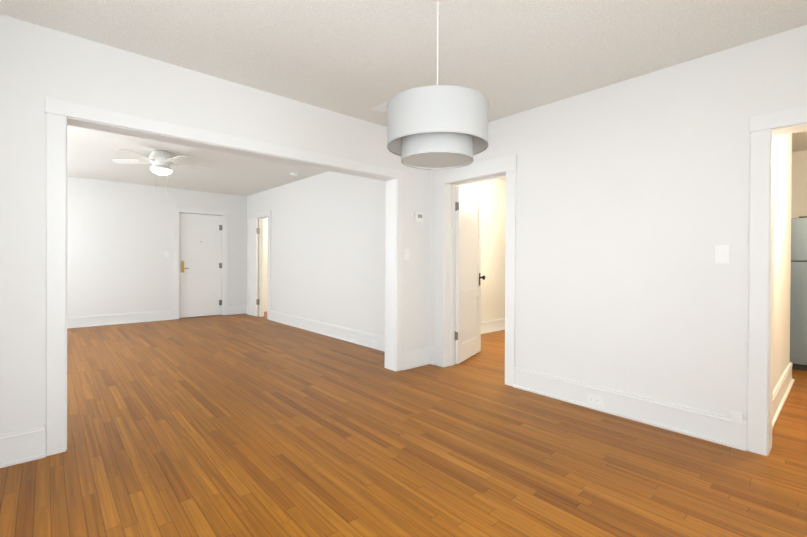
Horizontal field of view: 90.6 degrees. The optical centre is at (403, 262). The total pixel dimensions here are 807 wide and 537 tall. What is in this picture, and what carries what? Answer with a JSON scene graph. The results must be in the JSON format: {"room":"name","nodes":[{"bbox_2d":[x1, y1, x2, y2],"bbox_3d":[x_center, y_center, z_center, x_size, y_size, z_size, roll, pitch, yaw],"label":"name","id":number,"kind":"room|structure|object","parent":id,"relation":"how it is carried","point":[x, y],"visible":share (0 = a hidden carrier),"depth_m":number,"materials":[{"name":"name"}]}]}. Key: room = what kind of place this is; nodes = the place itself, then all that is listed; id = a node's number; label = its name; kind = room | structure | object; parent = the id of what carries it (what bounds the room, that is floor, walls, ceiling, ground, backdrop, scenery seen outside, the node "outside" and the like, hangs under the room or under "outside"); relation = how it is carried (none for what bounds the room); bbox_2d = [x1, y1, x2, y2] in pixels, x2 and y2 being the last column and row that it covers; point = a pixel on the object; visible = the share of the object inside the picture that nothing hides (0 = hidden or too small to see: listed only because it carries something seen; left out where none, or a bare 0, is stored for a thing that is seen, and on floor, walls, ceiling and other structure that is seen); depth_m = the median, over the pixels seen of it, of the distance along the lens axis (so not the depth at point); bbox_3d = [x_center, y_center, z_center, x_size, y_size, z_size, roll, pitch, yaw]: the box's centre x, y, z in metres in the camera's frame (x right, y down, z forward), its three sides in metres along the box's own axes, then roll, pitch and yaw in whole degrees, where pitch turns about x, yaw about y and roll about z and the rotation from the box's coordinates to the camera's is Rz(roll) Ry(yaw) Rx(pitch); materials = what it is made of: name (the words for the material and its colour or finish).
{"room":"dining room","nodes":[
{"label":"dining room","id":0,"kind":"room"},
{"bbox_2d":[67,177,267,316],"bbox_3d":[-4.097,-0.164,7.976,7.060,2.500,0.160,0,0,-42],"label":"wall","id":1,"kind":"structure","parent":0,"point":[119,238],"depth_m":7.16,"materials":[{"name":"white paint"}]},
{"bbox_2d":[164,251,168,257],"bbox_3d":[-4.466,-0.151,7.526,0.072,0.118,0.016,0,0,-42],"label":"light switch","id":2,"kind":"object","parent":1,"relation":"attached to","point":[166,254],"visible":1,"depth_m":7.53,"materials":[{"name":"white plastic"}]},
{"bbox_2d":[0,14,429,433],"bbox_3d":[-1.416,-0.120,3.045,4.460,2.500,0.160,0,0,-42],"label":"wall","id":3,"kind":"structure","parent":0,"point":[38,64],"depth_m":2.44,"materials":[{"name":"white paint"}]},
{"bbox_2d":[404,248,408,259],"bbox_3d":[0.037,-0.090,4.232,0.072,0.118,0.016,0,0,-42],"label":"light switch","id":4,"kind":"object","parent":3,"relation":"attached to","point":[406,253],"visible":1,"depth_m":4.23,"materials":[{"name":"white plastic"}]},
{"bbox_2d":[414,212,423,222],"bbox_3d":[0.168,-0.488,4.338,0.120,0.108,0.026,0,0,-42],"label":"thermostat","id":5,"kind":"object","parent":3,"relation":"attached to","point":[418,217],"visible":1,"depth_m":4.32,"materials":[{"name":"white plastic"}]},
{"bbox_2d":[0,311,806,536],"bbox_3d":[-0.252,1.154,4.938,10.200,0.060,12.600,0,0,-42],"label":"floor","id":6,"kind":"structure","parent":0,"point":[240,425],"depth_m":2.35,"materials":[{"name":"brown wood"}]},
{"bbox_2d":[45,97,806,455],"bbox_3d":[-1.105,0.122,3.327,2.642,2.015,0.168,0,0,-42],"label":"door frame","id":7,"kind":"structure","parent":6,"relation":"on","point":[391,183],"depth_m":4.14,"materials":[{"name":"white paint"}]},
{"bbox_2d":[179,213,221,317],"bbox_3d":[-4.035,0.059,7.965,0.790,2.030,0.092,0,0,-42],"label":"entry door","id":8,"kind":"structure","parent":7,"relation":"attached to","point":[200,264],"depth_m":7.96,"materials":[{"name":"white paint"}]},
{"bbox_2d":[248,218,259,315],"bbox_3d":[-3.048,0.098,8.121,0.086,1.960,0.400,0,0,-42],"label":"door","id":9,"kind":"structure","parent":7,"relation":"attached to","point":[253,233],"depth_m":8.08,"materials":[{"name":"white paint"}]},
{"bbox_2d":[444,172,505,366],"bbox_3d":[0.764,0.135,4.075,0.168,2.000,0.800,0,0,-42],"label":"liner","id":10,"kind":"object","parent":6,"relation":"on","point":[450,281],"depth_m":4.35,"materials":[{"name":"white paint"}]},
{"bbox_2d":[455,187,484,363],"bbox_3d":[0.760,0.141,4.740,0.728,1.955,0.314,0,0,-42],"label":"hall door","id":11,"kind":"structure","parent":10,"relation":"attached to","point":[468,206],"depth_m":4.66,"materials":[{"name":"white paint"}]},
{"bbox_2d":[767,123,806,455],"bbox_3d":[2.497,0.177,2.146,0.168,1.957,0.800,0,0,-42],"label":"liner","id":12,"kind":"object","parent":6,"relation":"on","point":[775,132],"depth_m":2.40,"materials":[{"name":"white paint"}]},
{"bbox_2d":[790,216,806,370],"bbox_3d":[4.259,0.330,4.666,0.771,1.639,0.720,0,0,-42],"label":"fridge","id":13,"kind":"object","parent":6,"relation":"on","point":[798,323],"visible":0.17,"depth_m":4.24,"materials":[{"name":"silver metal"}]},
{"bbox_2d":[0,0,806,195],"bbox_3d":[-0.239,-1.426,4.922,10.200,0.100,12.600,0,0,-42],"label":"ceiling","id":14,"kind":"structure","parent":0,"point":[359,59],"depth_m":2.50,"materials":[{"name":"white paint"}]},
{"bbox_2d":[112,149,209,194],"bbox_3d":[-3.011,-1.122,5.046,1.087,0.537,1.116,0,0,-42],"label":"ceiling fan","id":15,"kind":"object","parent":14,"relation":"hanging from","point":[162,161],"visible":1,"depth_m":4.93,"materials":[{"name":"white plastic"}]},
{"bbox_2d":[372,101,388,112],"bbox_3d":[-0.135,-1.359,3.477,0.130,0.014,0.300,0,0,-42],"label":"ceiling vent","id":16,"kind":"object","parent":14,"relation":"in","point":[382,108],"visible":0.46,"depth_m":3.51,"materials":[{"name":"white"}]},
{"bbox_2d":[387,0,488,169],"bbox_3d":[0.170,-0.930,1.999,0.502,0.851,0.502,0,0,-42],"label":"pendant light","id":17,"kind":"object","parent":14,"relation":"hanging from","point":[437,127],"visible":1,"depth_m":1.82,"materials":[{"name":"fabric"}]},
{"bbox_2d":[455,178,505,325],"bbox_3d":[1.350,-0.127,6.498,4.130,2.500,0.160,0,0,-42],"label":"wall","id":18,"kind":"structure","parent":0,"point":[492,192],"depth_m":6.48,"materials":[{"name":"beige paint"}]},
{"bbox_2d":[247,25,806,419],"bbox_3d":[-0.215,-0.127,5.165,0.160,2.500,9.530,0,0,-42],"label":"wall","id":19,"kind":"structure","parent":0,"point":[632,202],"depth_m":3.00,"materials":[{"name":"white paint"}]},
{"bbox_2d":[0,305,793,467],"bbox_3d":[0.100,1.033,4.621,8.500,0.190,10.460,0,0,-42],"label":"baseboard","id":20,"kind":"structure","parent":19,"relation":"attached to","point":[22,446],"depth_m":3.10,"materials":[{"name":"white paint"}]},
{"bbox_2d":[588,393,602,405],"bbox_3d":[1.494,1.069,3.110,0.008,0.072,0.118,0,0,-42],"label":"outlet","id":21,"kind":"object","parent":19,"relation":"attached to","point":[595,399],"visible":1,"depth_m":3.11,"materials":[{"name":"white plastic"}]},
{"bbox_2d":[715,245,729,263],"bbox_3d":[2.026,-0.052,2.538,0.016,0.118,0.072,0,0,-42],"label":"light switch","id":22,"kind":"object","parent":19,"relation":"attached to","point":[722,253],"visible":1,"depth_m":2.54,"materials":[{"name":"white plastic"}]},
{"bbox_2d":[731,411,741,423],"bbox_3d":[2.065,0.961,2.476,0.006,0.070,0.055,0,0,-42],"label":"outlet plate","id":23,"kind":"object","parent":19,"relation":"attached to","point":[736,417],"visible":0.96,"depth_m":2.47,"materials":[{"name":"white plastic"}]},
{"bbox_2d":[773,133,791,389],"bbox_3d":[2.581,-0.104,3.698,2.040,2.500,1.310,0,0,-42],"label":"wall","id":24,"kind":"structure","parent":0,"point":[782,248],"depth_m":3.39,"materials":[{"name":"white paint"}]},
{"bbox_2d":[791,150,806,217],"bbox_3d":[5.310,-0.094,4.402,0.160,2.500,3.590,0,0,-42],"label":"wall","id":25,"kind":"structure","parent":0,"point":[799,188],"depth_m":4.84,"materials":[{"name":"white paint"}]}
]}

